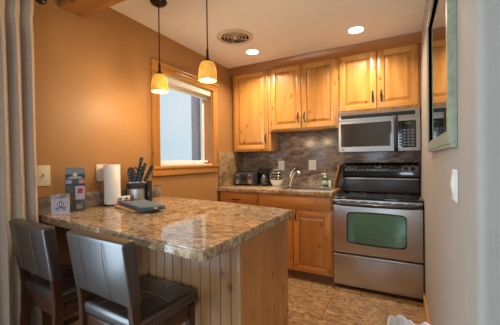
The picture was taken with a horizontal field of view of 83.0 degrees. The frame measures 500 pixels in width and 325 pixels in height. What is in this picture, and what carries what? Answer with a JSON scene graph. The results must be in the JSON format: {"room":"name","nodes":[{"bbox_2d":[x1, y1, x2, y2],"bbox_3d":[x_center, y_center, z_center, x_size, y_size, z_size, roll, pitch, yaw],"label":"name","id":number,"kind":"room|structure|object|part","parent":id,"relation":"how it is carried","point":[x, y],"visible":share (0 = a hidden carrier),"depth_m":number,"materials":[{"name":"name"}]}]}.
{"room":"kitchen","nodes":[
{"label":"kitchen","id":0,"kind":"room"},
{"bbox_2d":[33,0,241,324],"bbox_3d":[-1.748,0.044,1.084,0.140,2.458,6.850,0,0,28],"label":"wall","id":1,"kind":"structure","parent":0,"point":[93,73],"depth_m":2.11,"materials":[{"name":"paint"}]},
{"bbox_2d":[35,0,46,4],"bbox_3d":[-2.006,-0.954,0.349,0.115,0.060,3.135,0,0,28],"label":"curtain rod","id":2,"kind":"object","parent":1,"relation":"attached to","point":[42,2],"visible":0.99,"depth_m":1.68,"materials":[{"name":"black metal"}]},
{"bbox_2d":[0,0,42,324],"bbox_3d":[-1.416,0.129,1.386,0.089,2.235,0.694,0,0,28],"label":"curtain","id":3,"kind":"object","parent":2,"relation":"hanging from","point":[18,163],"visible":0.82,"depth_m":1.58,"materials":[{"name":"beige fabric"}]},
{"bbox_2d":[37,165,50,186],"bbox_3d":[-1.288,0.083,1.768,0.018,0.130,0.075,0,0,28],"label":"switch plate","id":4,"kind":"object","parent":1,"relation":"attached to","point":[43,171],"visible":0.91,"depth_m":1.77,"materials":[{"name":"beige plastic"}]},
{"bbox_2d":[38,185,160,214],"bbox_3d":[-1.076,0.264,2.153,0.023,0.108,1.045,0,0,28],"label":"backsplash","id":5,"kind":"structure","parent":1,"relation":"attached to","point":[92,199],"depth_m":2.02,"materials":[{"name":"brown stone"}]},
{"bbox_2d":[96,164,105,180],"bbox_3d":[-1.110,0.076,2.109,0.009,0.125,0.080,0,0,28],"label":"power outlet","id":6,"kind":"object","parent":1,"relation":"attached to","point":[99,167],"visible":0.84,"depth_m":2.10,"materials":[{"name":"beige plastic"}]},
{"bbox_2d":[150,59,218,175],"bbox_3d":[-0.693,-0.406,3.007,0.171,1.050,1.029,0,0,28],"label":"window","id":7,"kind":"structure","parent":1,"relation":"in","point":[208,162],"depth_m":3.03,"materials":[{"name":"brown wood"}]},
{"bbox_3d":[-0.858,-0.401,2.568,0.022,0.874,0.088,0,0,28],"label":"casing","id":8,"kind":"part","parent":7,"relation":"part of","materials":[{"name":"brown wood"}]},
{"bbox_3d":[-0.751,-0.409,3.037,0.030,0.855,0.813,0,0,28],"label":"sash","id":9,"kind":"part","parent":7,"relation":"part of","materials":[{"name":"white plastic"}]},
{"bbox_3d":[-0.638,-0.887,2.971,0.034,0.088,1.029,0,0,28],"label":"head casing","id":10,"kind":"part","parent":7,"relation":"part of","materials":[{"name":"brown wood"}]},
{"bbox_3d":[-0.627,0.075,2.978,0.034,0.088,1.021,0,0,28],"label":"sill","id":11,"kind":"part","parent":7,"relation":"part of","materials":[{"name":"brown wood"}]},
{"bbox_2d":[166,76,209,99],"bbox_3d":[-0.684,-0.786,2.996,0.060,0.101,0.811,0,0,28],"label":"roller blind","id":12,"kind":"object","parent":7,"relation":"attached to","point":[173,84],"visible":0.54,"depth_m":3.01,"materials":[{"name":"white fabric"}]},
{"bbox_3d":[-0.574,-0.006,3.267,0.056,0.046,0.210,0,0,32],"label":"crank handle","id":13,"kind":"part","parent":7,"relation":"part of","materials":[{"name":"white plastic"}]},
{"bbox_3d":[-0.417,-0.412,3.386,0.022,0.874,0.088,0,0,28],"label":"casing","id":14,"kind":"part","parent":7,"relation":"part of","materials":[{"name":"brown wood"}]},
{"bbox_2d":[218,152,242,186],"bbox_3d":[-0.242,0.081,3.710,0.019,0.432,0.597,0,0,28],"label":"backsplash","id":15,"kind":"structure","parent":1,"relation":"attached to","point":[229,163],"depth_m":3.63,"materials":[{"name":"stone"}]},
{"bbox_2d":[110,0,425,68],"bbox_3d":[0.338,-1.252,-0.057,4.933,0.100,6.850,0,0,28],"label":"ceiling","id":16,"kind":"structure","parent":0,"point":[280,29],"depth_m":2.45,"materials":[{"name":"paint"}]},
{"bbox_2d":[58,0,125,17],"bbox_3d":[0.874,-1.125,0.800,4.763,0.177,0.170,0,0,28],"label":"beam","id":17,"kind":"structure","parent":16,"relation":"attached to","point":[82,8],"depth_m":1.84,"materials":[{"name":"brown wood"}]},
{"bbox_2d":[150,0,167,93],"bbox_3d":[-0.680,-0.868,2.118,0.125,0.674,0.125,0,0,28],"label":"pendant lamp","id":18,"kind":"object","parent":16,"relation":"hanging from","point":[159,83],"visible":1,"depth_m":2.09,"materials":[{"name":"yellow glass"}]},
{"bbox_3d":[-0.681,-0.955,2.117,0.008,0.448,0.008,0,0,28],"label":"cord","id":19,"kind":"part","parent":18,"relation":"part of","materials":[{"name":"brown metal"}]},
{"bbox_3d":[-0.677,-0.595,2.119,0.125,0.128,0.125,0,0,28],"label":"lamp shade","id":20,"kind":"part","parent":18,"relation":"part of","materials":[{"name":"yellow glass"}]},
{"bbox_2d":[198,0,216,82],"bbox_3d":[-0.291,-0.882,1.919,0.125,0.652,0.125,0,0,28],"label":"pendant lamp","id":21,"kind":"object","parent":16,"relation":"hanging from","point":[207,68],"visible":1,"depth_m":1.89,"materials":[{"name":"yellow glass"}]},
{"bbox_3d":[-0.292,-0.969,1.919,0.008,0.426,0.008,0,0,28],"label":"cord","id":22,"kind":"part","parent":21,"relation":"part of","materials":[{"name":"brown metal"}]},
{"bbox_3d":[-0.288,-0.620,1.921,0.125,0.128,0.125,0,0,28],"label":"lamp shade","id":23,"kind":"part","parent":21,"relation":"part of","materials":[{"name":"glass"}]},
{"bbox_2d":[217,29,252,44],"bbox_3d":[-0.145,-1.206,2.736,0.356,0.017,0.356,0,0,28],"label":"ceiling vent","id":24,"kind":"object","parent":16,"relation":"in","point":[228,36],"visible":1,"depth_m":2.71,"materials":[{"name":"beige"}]},
{"bbox_2d":[245,49,259,54],"bbox_3d":[0.028,-1.218,3.119,0.176,0.004,0.176,0,0,28],"label":"recessed light","id":25,"kind":"object","parent":16,"relation":"in","point":[249,51],"visible":1,"depth_m":3.10,"materials":[{"name":"white plastic"}]},
{"bbox_2d":[346,26,365,33],"bbox_3d":[0.982,-1.226,2.618,0.176,0.004,0.176,0,0,28],"label":"recessed light","id":26,"kind":"object","parent":16,"relation":"in","point":[355,29],"visible":1,"depth_m":2.61,"materials":[{"name":"white glass"}]},
{"bbox_2d":[288,275,425,324],"bbox_3d":[0.368,1.306,-0.039,4.933,0.100,6.850,0,0,28],"label":"floor","id":27,"kind":"structure","parent":0,"point":[310,302],"depth_m":2.44,"materials":[{"name":"tile"}]},
{"bbox_2d":[9,218,93,324],"bbox_3d":[-1.007,0.780,1.571,0.414,0.960,0.408,0,0,32],"label":"bar stool","id":28,"kind":"object","parent":27,"relation":"on","point":[52,288],"visible":0.7,"depth_m":1.41,"materials":[{"name":"brown leather"}]},
{"bbox_3d":[-1.242,0.903,1.540,0.034,0.719,0.077,0,0,32],"label":"leg","id":29,"kind":"part","parent":28,"relation":"part of","materials":[{"name":"brown wood"}]},
{"bbox_3d":[-1.095,0.433,1.435,0.414,0.264,0.085,0,0,32],"label":"backrest","id":30,"kind":"part","parent":28,"relation":"part of","materials":[{"name":"brown leather"}]},
{"bbox_3d":[-0.932,0.901,1.345,0.034,0.719,0.077,0,0,32],"label":"leg","id":31,"kind":"part","parent":28,"relation":"part of","materials":[{"name":"brown wood"}]},
{"bbox_3d":[-0.992,0.657,1.595,0.400,0.063,0.348,0,0,32],"label":"seat","id":32,"kind":"part","parent":28,"relation":"part of","materials":[{"name":"brown leather"}]},
{"bbox_2d":[66,228,195,324],"bbox_3d":[-0.533,0.776,1.317,0.414,0.960,0.408,0,0,31],"label":"bar stool","id":33,"kind":"object","parent":27,"relation":"on","point":[105,266],"visible":1,"depth_m":1.19,"materials":[{"name":"brown leather"}]},
{"bbox_3d":[-0.767,0.900,1.283,0.034,0.719,0.077,0,0,31],"label":"leg","id":34,"kind":"part","parent":33,"relation":"part of","materials":[{"name":"brown wood"}]},
{"bbox_3d":[-0.619,0.429,1.181,0.414,0.264,0.085,0,0,31],"label":"backrest","id":35,"kind":"part","parent":33,"relation":"part of","materials":[{"name":"brown leather"}]},
{"bbox_3d":[-0.454,0.897,1.093,0.034,0.719,0.077,0,0,31],"label":"leg","id":36,"kind":"part","parent":33,"relation":"part of","materials":[{"name":"brown wood"}]},
{"bbox_3d":[-0.519,0.653,1.342,0.400,0.063,0.348,0,0,31],"label":"seat","id":37,"kind":"part","parent":33,"relation":"part of","materials":[{"name":"brown leather"}]},
{"bbox_3d":[-0.290,0.968,1.377,0.038,0.570,0.038,0,0,31],"label":"leg","id":38,"kind":"part","parent":33,"relation":"part of","materials":[{"name":"brown wood"}]},
{"bbox_2d":[74,219,287,324],"bbox_3d":[-0.479,0.804,1.879,1.325,0.895,0.612,0,0,28],"label":"base cabinet","id":39,"kind":"object","parent":27,"relation":"on","point":[247,283],"visible":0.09,"depth_m":1.44,"materials":[{"name":"brown wood"}]},
{"bbox_3d":[-0.621,0.807,1.621,1.321,0.895,0.012,0,0,28],"label":"beadboard panel","id":40,"kind":"part","parent":39,"relation":"part of","materials":[{"name":"brown wood"}]},
{"bbox_2d":[38,196,291,260],"bbox_3d":[-0.499,0.335,1.810,1.364,0.042,1.094,0,0,28],"label":"countertop","id":41,"kind":"structure","parent":39,"relation":"on","point":[199,230],"depth_m":1.48,"materials":[{"name":"brown stone"}]},
{"bbox_2d":[51,194,69,215],"bbox_3d":[-1.178,0.260,1.757,0.097,0.124,0.036,-1,0,-34],"label":"card","id":42,"kind":"object","parent":41,"relation":"on","point":[60,203],"visible":1,"depth_m":1.75,"materials":[{"name":"grey paper"}]},
{"bbox_2d":[65,168,85,210],"bbox_3d":[-1.156,0.178,1.869,0.116,0.285,0.060,-1,0,-34],"label":"brochure","id":43,"kind":"object","parent":41,"relation":"on","point":[74,177],"visible":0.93,"depth_m":1.86,"materials":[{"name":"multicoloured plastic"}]},
{"bbox_2d":[66,186,74,195],"bbox_3d":[-1.173,0.189,1.843,0.049,0.065,0.001,-1,0,-34],"label":"picture","id":44,"kind":"object","parent":43,"relation":"on","point":[70,190],"depth_m":1.85},
{"bbox_2d":[70,197,74,204],"bbox_3d":[-1.172,0.251,1.843,0.049,0.050,0.001,-1,0,-34],"label":"picture","id":45,"kind":"object","parent":43,"relation":"attached to","point":[71,198],"depth_m":1.85},
{"bbox_2d":[65,168,84,173],"bbox_3d":[-1.151,0.057,1.857,0.110,0.038,0.001,-1,0,-34],"label":"picture","id":46,"kind":"object","parent":43,"relation":"on","point":[67,170],"depth_m":1.86},
{"bbox_2d":[72,200,84,210],"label":"picture","id":47,"kind":"object","parent":43,"relation":"attached to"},
{"bbox_2d":[75,186,84,199],"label":"picture","id":48,"kind":"object","parent":43,"relation":"on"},
{"bbox_2d":[96,180,116,205],"bbox_3d":[-1.036,0.173,2.080,0.112,0.291,0.160,0,0,28],"label":"paper towel holder","id":49,"kind":"object","parent":41,"relation":"on","point":[96,180],"visible":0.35,"depth_m":2.05,"materials":[{"name":"black metal"}]},
{"bbox_2d":[103,164,120,204],"bbox_3d":[-1.025,0.161,2.101,0.112,0.290,0.112,0,0,28],"label":"paper towel roll","id":50,"kind":"object","parent":49,"relation":"on","point":[112,187],"visible":0.94,"depth_m":2.05,"materials":[{"name":"white paper"}]},
{"bbox_2d":[117,196,123,204],"bbox_3d":[-0.959,0.285,2.094,0.042,0.064,0.036,-1,0,-17],"label":"carton","id":51,"kind":"object","parent":41,"relation":"on","point":[121,198],"visible":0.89,"depth_m":2.08,"materials":[{"name":"red"}]},
{"bbox_2d":[124,196,129,200],"bbox_3d":[-0.930,0.284,2.135,0.042,0.064,0.036,-1,0,-17],"label":"carton","id":52,"kind":"object","parent":41,"relation":"on","point":[126,198],"visible":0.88,"depth_m":2.12,"materials":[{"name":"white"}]},
{"bbox_2d":[114,205,145,212],"bbox_3d":[-0.792,0.310,1.956,0.382,0.013,0.184,0,1,45],"label":"cutting board","id":53,"kind":"object","parent":41,"relation":"on","point":[115,206],"visible":0.4,"depth_m":1.86,"materials":[{"name":"brown wood"}]},
{"bbox_2d":[119,199,165,211],"bbox_3d":[-0.734,0.286,1.914,0.185,0.030,0.434,-1,1,-38],"label":"book","id":54,"kind":"object","parent":53,"relation":"on","point":[143,205],"visible":1,"depth_m":1.83,"materials":[{"name":"blue paper"}]},
{"bbox_2d":[126,180,151,201],"bbox_3d":[-0.890,0.233,2.270,0.192,0.165,0.128,-1,0,-20],"label":"knife block","id":55,"kind":"object","parent":41,"relation":"on","point":[136,191],"visible":0.73,"depth_m":2.22,"materials":[{"name":"black"}]},
{"bbox_2d":[127,172,131,183],"bbox_3d":[-0.947,0.119,2.221,0.036,0.093,0.016,-1,0,-20],"label":"kitchen knife","id":56,"kind":"object","parent":55,"relation":"in","point":[128,173],"visible":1,"depth_m":2.21,"materials":[{"name":"black plastic"}]},
{"bbox_2d":[132,170,135,182],"bbox_3d":[-0.917,0.114,2.230,0.028,0.102,0.016,-1,0,-20],"label":"kitchen knife","id":57,"kind":"object","parent":55,"relation":"on","point":[133,171],"visible":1,"depth_m":2.22,"materials":[{"name":"black plastic"}]},
{"bbox_2d":[135,157,142,182],"bbox_3d":[-0.898,0.061,2.293,0.067,0.209,0.016,-1,0,-20],"label":"kitchen knife","id":58,"kind":"object","parent":55,"relation":"in","point":[141,158],"visible":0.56,"depth_m":2.29,"materials":[{"name":"black plastic"}]},
{"bbox_2d":[137,171,141,182],"bbox_3d":[-0.876,0.117,2.238,0.037,0.095,0.016,-1,0,-20],"label":"kitchen knife","id":59,"kind":"object","parent":55,"relation":"in","point":[139,172],"visible":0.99,"depth_m":2.23,"materials":[{"name":"black plastic"}]},
{"bbox_2d":[140,163,146,182],"bbox_3d":[-0.869,0.084,2.289,0.068,0.162,0.016,-1,0,-20],"label":"kitchen knife","id":60,"kind":"object","parent":55,"relation":"in","point":[144,164],"visible":0.73,"depth_m":2.28,"materials":[{"name":"black plastic"}]},
{"bbox_2d":[143,170,151,182],"bbox_3d":[-0.822,0.114,2.262,0.068,0.103,0.016,-1,0,-20],"label":"kitchen knife","id":61,"kind":"object","parent":55,"relation":"in","point":[149,171],"visible":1,"depth_m":2.25,"materials":[{"name":"black plastic"}]},
{"bbox_3d":[0.096,0.799,1.571,0.016,0.895,0.609,0,0,28],"label":"panel","id":62,"kind":"part","parent":39,"relation":"part of","materials":[{"name":"brown wood"}]},
{"bbox_2d":[220,191,258,205],"bbox_3d":[-0.006,0.786,3.557,0.527,0.896,0.616,0,0,28],"label":"drawer","id":63,"kind":"object","parent":27,"relation":"on","point":[248,198],"visible":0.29,"depth_m":3.30,"materials":[{"name":"brown wood"}]},
{"bbox_2d":[259,190,342,283],"bbox_3d":[0.588,0.782,3.238,0.818,0.896,0.616,0,0,28],"label":"base cabinet","id":64,"kind":"object","parent":27,"relation":"on","point":[310,238],"visible":0.66,"depth_m":2.92,"materials":[{"name":"brown wood"}]},
{"bbox_2d":[217,184,342,195],"bbox_3d":[0.350,0.314,3.382,1.369,0.042,0.617,0,0,28],"label":"countertop","id":65,"kind":"structure","parent":64,"relation":"on","point":[241,187],"depth_m":3.16,"materials":[{"name":"brown stone"}]},
{"bbox_2d":[235,171,261,185],"bbox_3d":[-0.018,0.205,3.696,0.324,0.179,0.225,0,0,28],"label":"toaster","id":66,"kind":"object","parent":65,"relation":"on","point":[241,177],"visible":0.94,"depth_m":3.61,"materials":[{"name":"black metal"}]},
{"bbox_3d":[-0.079,0.203,3.631,0.275,0.150,0.008,0,0,28],"label":"plate","id":67,"kind":"part","parent":66,"relation":"part of","materials":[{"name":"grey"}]},
{"bbox_3d":[-0.081,0.201,3.626,0.087,0.100,0.007,0,0,28],"label":"control panel","id":68,"kind":"part","parent":66,"relation":"part of","materials":[{"name":"black plastic"}]},
{"bbox_2d":[258,168,271,185],"bbox_3d":[0.191,0.182,3.584,0.139,0.222,0.186,0,0,28],"label":"coffee maker","id":69,"kind":"object","parent":65,"relation":"on","point":[265,181],"visible":0.95,"depth_m":3.53,"materials":[{"name":"black plastic"}]},
{"bbox_2d":[269,169,283,185],"bbox_3d":[0.330,0.190,3.516,0.185,0.203,0.185,0,0,28],"label":"basket","id":70,"kind":"object","parent":65,"relation":"on","point":[277,182],"visible":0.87,"depth_m":3.46,"materials":[{"name":"beige ceramic"}]},
{"bbox_2d":[270,179,282,185],"bbox_3d":[0.331,0.253,3.517,0.168,0.078,0.168,0,0,28],"label":"bowl","id":71,"kind":"object","parent":70,"relation":"on","point":[277,182],"depth_m":3.46,"materials":[{"name":"beige ceramic"}]},
{"bbox_2d":[288,168,299,185],"bbox_3d":[0.552,0.176,3.440,0.076,0.227,0.242,-1,0,-26],"label":"faucet","id":72,"kind":"object","parent":65,"relation":"on","point":[291,175],"visible":1,"depth_m":3.49,"materials":[{"name":"silver metal"}]},
{"bbox_3d":[0.542,0.172,3.419,0.034,0.161,0.214,-1,0,-24],"label":"spout","id":73,"kind":"part","parent":72,"relation":"part of","materials":[{"name":"silver metal"}]},
{"bbox_2d":[277,186,336,190],"bbox_3d":[0.642,0.375,3.180,0.574,0.179,0.384,0,0,28],"label":"sink","id":74,"kind":"object","parent":65,"relation":"in","point":[285,187],"visible":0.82,"depth_m":3.29,"materials":[{"name":"silver metal"}]},
{"bbox_3d":[0.642,0.378,3.180,0.522,0.173,0.332,0,0,28],"label":"bowl","id":75,"kind":"part","parent":74,"relation":"part of","materials":[{"name":"silver metal"}]},
{"bbox_2d":[321,173,327,186],"bbox_3d":[0.876,0.207,3.308,0.071,0.160,0.068,0,0,28],"label":"soap bottle","id":76,"kind":"object","parent":65,"relation":"on","point":[324,179],"visible":0.96,"depth_m":3.28,"materials":[{"name":"green plastic"}]},
{"bbox_2d":[333,164,342,187],"bbox_3d":[1.000,0.154,3.200,0.071,0.264,0.220,0,0,28],"label":"chopping board","id":77,"kind":"object","parent":65,"relation":"on","point":[340,166],"visible":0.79,"depth_m":3.16,"materials":[{"name":"brown wood"}]},
{"bbox_3d":[0.288,0.823,3.098,0.388,0.625,0.020,0,0,28],"label":"door","id":78,"kind":"part","parent":64,"relation":"part of","materials":[{"name":"brown wood"}]},
{"bbox_3d":[0.459,0.426,3.002,0.785,0.120,0.020,0,0,28],"label":"false drawer","id":79,"kind":"part","parent":64,"relation":"part of","materials":[{"name":"brown wood"}]},
{"bbox_3d":[0.638,0.820,2.910,0.389,0.625,0.020,0,0,28],"label":"door","id":80,"kind":"part","parent":64,"relation":"part of","materials":[{"name":"brown wood"}]},
{"bbox_3d":[0.638,0.820,2.910,0.277,0.513,0.016,0,0,28],"label":"panel","id":81,"kind":"part","parent":64,"relation":"part of","materials":[{"name":"brown wood"}]},
{"bbox_2d":[332,162,423,299],"bbox_3d":[1.282,0.614,2.843,0.771,1.221,0.646,0,0,28],"label":"range","id":82,"kind":"object","parent":27,"relation":"on","point":[378,234],"visible":1,"depth_m":2.65,"materials":[{"name":"silver metal"}]},
{"bbox_2d":[332,191,423,202],"bbox_3d":[1.279,0.337,2.842,0.770,0.024,0.540,0,0,28],"label":"cooktop","id":83,"kind":"object","parent":82,"relation":"in","point":[345,196],"depth_m":2.73,"materials":[{"name":"grey"}]},
{"bbox_3d":[1.171,0.644,2.637,0.762,0.463,0.044,0,0,28],"label":"oven door","id":84,"kind":"part","parent":82,"relation":"part of","materials":[{"name":"metal"}]},
{"bbox_3d":[1.145,0.393,2.592,0.771,0.047,0.080,0,0,28],"label":"handle","id":85,"kind":"part","parent":82,"relation":"part of","materials":[{"name":"silver metal"}]},
{"bbox_3d":[1.174,1.041,2.636,0.762,0.302,0.052,0,0,28],"label":"storage drawer","id":86,"kind":"part","parent":82,"relation":"part of","materials":[{"name":"metal"}]},
{"bbox_3d":[1.409,0.088,3.078,0.754,0.177,0.098,0,0,28],"label":"control panel","id":87,"kind":"part","parent":82,"relation":"part of","materials":[{"name":"black glass"}]},
{"bbox_3d":[0.920,1.105,1.598,0.210,0.265,0.200,0,0,28],"label":"waste bin","id":88,"kind":"object","parent":27,"relation":"on","visible":0},
{"bbox_2d":[387,315,429,324],"bbox_3d":[0.919,1.002,1.597,0.275,0.155,0.262,0,0,28],"label":"liner","id":89,"kind":"object","parent":88,"relation":"in","point":[399,318],"visible":0.98,"depth_m":1.71,"materials":[{"name":"white plastic"}]},
{"bbox_2d":[420,0,499,324],"bbox_3d":[2.338,-0.005,1.212,2.633,2.458,2.550,0,0,28],"label":"wall","id":90,"kind":"structure","parent":0,"point":[461,240],"depth_m":0.81,"materials":[{"name":"beige paint"}]},
{"bbox_2d":[423,293,429,323],"bbox_3d":[1.048,1.187,1.593,0.016,0.100,1.910,0,0,28],"label":"baseboard","id":91,"kind":"structure","parent":90,"relation":"attached to","point":[426,313],"depth_m":2.19,"materials":[{"name":"brown wood"}]},
{"bbox_2d":[427,0,456,151],"bbox_3d":[0.907,-0.464,1.368,0.025,0.812,0.920,0,0,28],"label":"framed mirror","id":92,"kind":"object","parent":90,"relation":"attached to","point":[442,16],"visible":1,"depth_m":1.23,"materials":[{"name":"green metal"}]},
{"bbox_3d":[0.910,-0.464,1.366,0.004,0.688,0.796,0,0,28],"label":"glass","id":93,"kind":"part","parent":92,"relation":"part of","materials":[{"name":"grey"}]},
{"bbox_2d":[450,169,457,202],"bbox_3d":[0.719,0.080,0.996,0.012,0.112,0.100,0,0,28],"label":"light switch","id":94,"kind":"object","parent":90,"relation":"attached to","point":[454,177],"visible":1,"depth_m":0.98,"materials":[{"name":"white plastic"}]},
{"bbox_3d":[0.904,-0.004,3.488,2.250,2.458,0.100,0,0,28],"label":"wall","id":95,"kind":"structure","parent":0,"visible":0},
{"bbox_2d":[233,70,277,151],"bbox_3d":[0.058,-0.646,3.686,0.537,1.010,0.296,0,0,28],"label":"upper cabinet","id":96,"kind":"object","parent":95,"relation":"attached to","point":[252,132],"visible":0.98,"depth_m":3.58,"materials":[{"name":"brown wood"}]},
{"bbox_3d":[0.009,-0.646,3.593,0.376,0.856,0.016,0,0,28],"label":"panel","id":97,"kind":"part","parent":96,"relation":"part of","materials":[{"name":"brown wood"}]},
{"bbox_2d":[270,58,338,133],"bbox_3d":[0.651,-0.768,3.365,0.810,0.777,0.296,0,0,28],"label":"upper cabinet","id":98,"kind":"object","parent":95,"relation":"attached to","point":[303,97],"visible":0.98,"depth_m":3.25,"materials":[{"name":"brown wood"}]},
{"bbox_3d":[0.426,-0.766,3.367,0.266,0.623,0.016,0,0,28],"label":"panel","id":99,"kind":"part","parent":98,"relation":"part of","materials":[{"name":"brown wood"}]},
{"bbox_3d":[0.426,-0.766,3.367,0.378,0.735,0.020,0,0,28],"label":"door","id":100,"kind":"part","parent":98,"relation":"part of","materials":[{"name":"brown wood"}]},
{"bbox_3d":[0.769,-0.769,3.182,0.388,0.735,0.020,0,0,28],"label":"door","id":101,"kind":"part","parent":98,"relation":"part of","materials":[{"name":"brown wood"}]},
{"bbox_3d":[0.769,-0.769,3.182,0.276,0.623,0.016,0,0,28],"label":"panel","id":102,"kind":"part","parent":98,"relation":"part of","materials":[{"name":"brown wood"}]},
{"bbox_2d":[228,31,420,76],"bbox_3d":[0.687,-1.182,3.208,2.146,0.091,0.102,0,0,28],"label":"crown molding","id":103,"kind":"structure","parent":95,"relation":"attached to","point":[411,38],"depth_m":3.06,"materials":[{"name":"brown wood"}]},
{"bbox_2d":[243,130,419,188],"bbox_3d":[0.839,-0.124,3.453,2.128,0.820,0.019,0,0,28],"label":"backsplash","id":104,"kind":"structure","parent":95,"relation":"attached to","point":[296,149],"depth_m":3.48,"materials":[{"name":"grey stone"}]},
{"bbox_2d":[278,161,283,169],"bbox_3d":[0.406,0.040,3.672,0.085,0.125,0.009,0,0,28],"label":"power outlet","id":105,"kind":"object","parent":104,"relation":"attached to","point":[280,163],"visible":0.91,"depth_m":3.67,"materials":[{"name":"white plastic"}]},
{"bbox_2d":[309,160,315,169],"bbox_3d":[0.768,0.031,3.475,0.095,0.125,0.012,0,0,28],"label":"wall switch","id":106,"kind":"object","parent":104,"relation":"attached to","point":[312,163],"visible":1,"depth_m":3.47,"materials":[{"name":"white plastic"}]},
{"bbox_2d":[338,44,420,113],"bbox_3d":[1.349,-0.848,2.988,0.774,0.627,0.296,0,0,28],"label":"upper cabinet","id":107,"kind":"object","parent":95,"relation":"attached to","point":[387,79],"visible":1,"depth_m":2.87,"materials":[{"name":"brown wood"}]},
{"bbox_3d":[1.135,-0.847,2.984,0.364,0.585,0.020,0,0,28],"label":"door","id":108,"kind":"part","parent":107,"relation":"part of","materials":[{"name":"brown wood"}]},
{"bbox_3d":[1.135,-0.847,2.984,0.252,0.473,0.016,0,0,28],"label":"panel","id":109,"kind":"part","parent":107,"relation":"part of","materials":[{"name":"brown wood"}]},
{"bbox_2d":[339,107,420,151],"bbox_3d":[1.347,-0.318,2.978,0.762,0.426,0.329,0,0,28],"label":"microwave oven","id":110,"kind":"object","parent":107,"relation":"attached to","point":[395,130],"visible":1,"depth_m":2.86,"materials":[{"name":"silver metal"}]},
{"bbox_3d":[1.208,-0.280,2.951,0.543,0.330,0.040,0,0,29],"label":"door","id":111,"kind":"part","parent":110,"relation":"part of","materials":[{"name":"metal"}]},
{"bbox_3d":[1.306,-0.489,2.905,0.762,0.082,0.034,0,0,28],"label":"panel","id":112,"kind":"part","parent":110,"relation":"part of","materials":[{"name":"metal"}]},
{"bbox_3d":[1.436,-0.286,2.780,0.038,0.363,0.064,0,0,28],"label":"handle","id":113,"kind":"part","parent":110,"relation":"part of","materials":[{"name":"black plastic"}]},
{"bbox_3d":[1.545,-0.283,2.772,0.220,0.330,0.035,0,0,26],"label":"control panel","id":114,"kind":"part","parent":110,"relation":"part of","materials":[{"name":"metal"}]},
{"bbox_3d":[1.465,-0.850,2.806,0.242,0.473,0.016,0,0,28],"label":"panel","id":115,"kind":"part","parent":107,"relation":"part of","materials":[{"name":"brown wood"}]},
{"bbox_3d":[1.465,-0.850,2.806,0.354,0.585,0.020,0,0,28],"label":"door","id":116,"kind":"part","parent":107,"relation":"part of","materials":[{"name":"brown wood"}]},
{"label":"outside","id":117,"kind":"structure","parent":0,"visible":0},
{"bbox_2d":[191,96,200,159],"bbox_3d":[-0.766,-0.410,4.110,0.120,3.900,0.120,0,0,28],"label":"post","id":118,"kind":"object","parent":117,"point":[195,102],"visible":0.12,"depth_m":4.06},
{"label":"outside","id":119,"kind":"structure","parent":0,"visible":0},
{"bbox_2d":[160,89,191,164],"bbox_3d":[-2.206,-0.398,4.874,0.100,3.900,8.500,0,0,28],"label":"wall","id":120,"kind":"structure","parent":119,"point":[175,107],"depth_m":5.95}
]}

